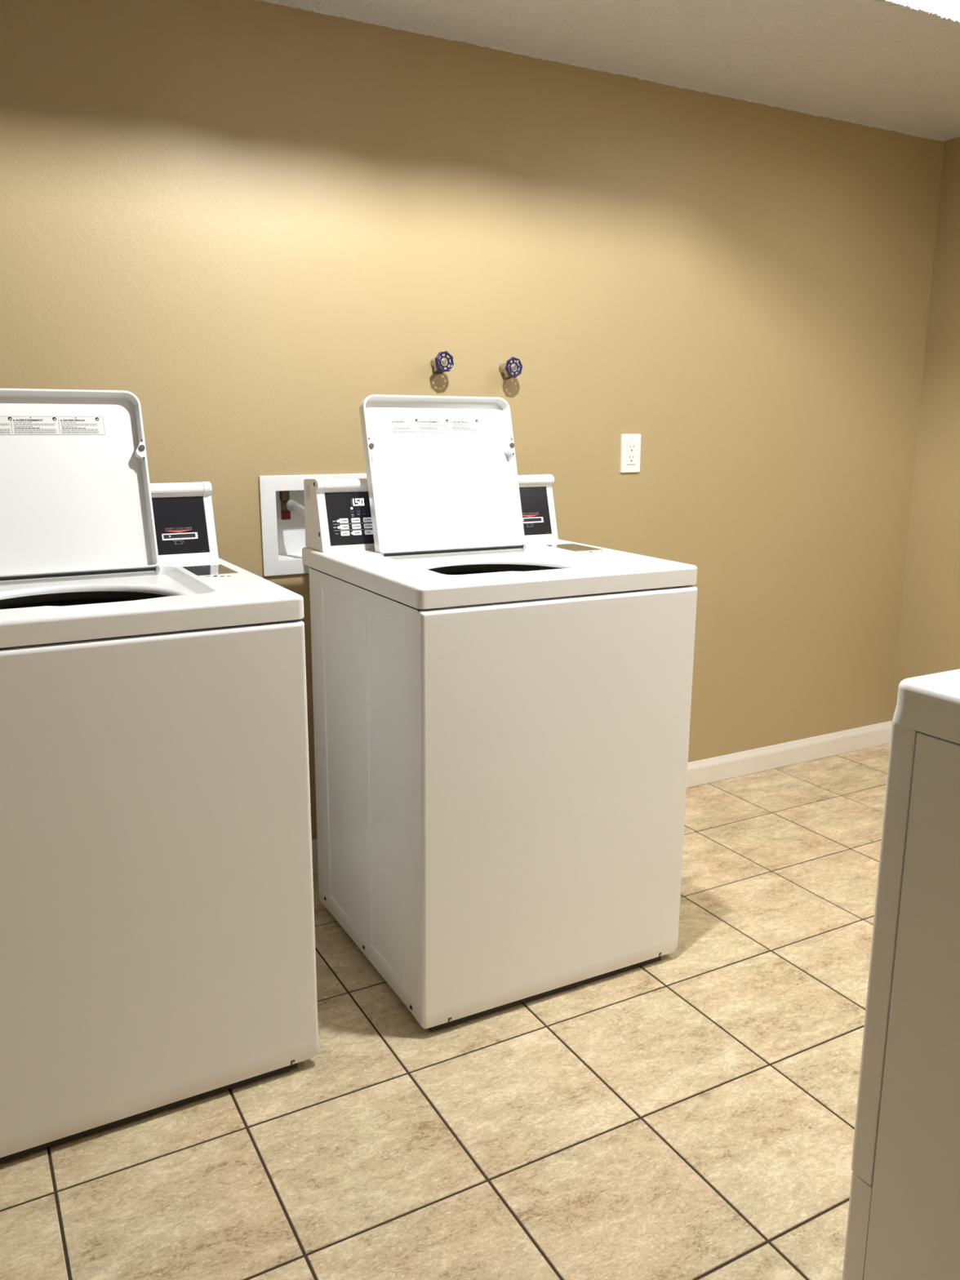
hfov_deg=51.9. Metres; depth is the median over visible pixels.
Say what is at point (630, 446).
receptacle
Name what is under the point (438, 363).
valve
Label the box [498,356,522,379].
valve
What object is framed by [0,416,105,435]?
print
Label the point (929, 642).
wall
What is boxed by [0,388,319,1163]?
washing machine
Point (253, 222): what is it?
wall
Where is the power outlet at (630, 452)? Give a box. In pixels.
[619,433,640,472]
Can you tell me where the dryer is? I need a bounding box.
[841,668,959,1279]
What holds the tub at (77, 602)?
in the washing machine at (157, 953)
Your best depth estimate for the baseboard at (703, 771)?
3.53 m
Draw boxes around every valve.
[430,351,453,374]
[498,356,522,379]
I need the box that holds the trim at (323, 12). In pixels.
[257,0,946,141]
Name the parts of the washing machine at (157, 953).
lid, panel, panel, panel, card slot frame, control panel, panel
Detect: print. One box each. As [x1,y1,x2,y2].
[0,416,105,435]
[187,564,229,573]
[390,417,482,434]
[553,543,593,550]
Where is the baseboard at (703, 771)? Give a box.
[311,720,892,870]
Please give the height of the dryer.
0.911 m
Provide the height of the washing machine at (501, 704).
1.275 m
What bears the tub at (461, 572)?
in the washing machine at (501, 704)
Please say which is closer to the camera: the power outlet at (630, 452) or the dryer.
the dryer
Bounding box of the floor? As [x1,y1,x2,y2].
[0,742,889,1279]
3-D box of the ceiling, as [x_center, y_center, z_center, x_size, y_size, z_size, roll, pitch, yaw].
[-0.566,-1.136,0.708,6.593,0.024,2.909,-7,14,-28]
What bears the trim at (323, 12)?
attached to the wall at (253, 222)
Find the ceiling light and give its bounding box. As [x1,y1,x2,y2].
[924,0,959,12]
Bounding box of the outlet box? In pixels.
[258,473,366,576]
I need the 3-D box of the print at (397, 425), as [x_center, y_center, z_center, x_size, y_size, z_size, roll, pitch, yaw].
[-0.101,-0.508,2.346,0.240,0.036,0.010,-6,14,-28]
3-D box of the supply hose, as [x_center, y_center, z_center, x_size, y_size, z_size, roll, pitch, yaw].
[-0.382,-0.229,2.471,0.252,0.234,0.029,8,15,34]
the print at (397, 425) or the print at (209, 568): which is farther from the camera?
the print at (397, 425)
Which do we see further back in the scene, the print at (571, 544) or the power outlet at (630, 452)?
the power outlet at (630, 452)
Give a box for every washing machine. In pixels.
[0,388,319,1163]
[302,394,697,1031]
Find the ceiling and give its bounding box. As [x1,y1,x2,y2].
[271,0,959,140]
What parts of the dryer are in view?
toe panel, panel, panel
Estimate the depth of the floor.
1.73 m
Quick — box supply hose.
[286,499,304,515]
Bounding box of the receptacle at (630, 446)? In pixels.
[626,442,635,464]
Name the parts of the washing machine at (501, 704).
panel, panel, control panel, lid, panel, card slot frame, panel, panel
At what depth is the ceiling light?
2.35 m
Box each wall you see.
[0,0,944,839]
[891,136,959,724]
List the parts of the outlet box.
valve lever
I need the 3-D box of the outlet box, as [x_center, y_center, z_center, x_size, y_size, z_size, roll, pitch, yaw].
[-0.433,-0.308,2.587,0.311,0.252,0.093,-7,14,-28]

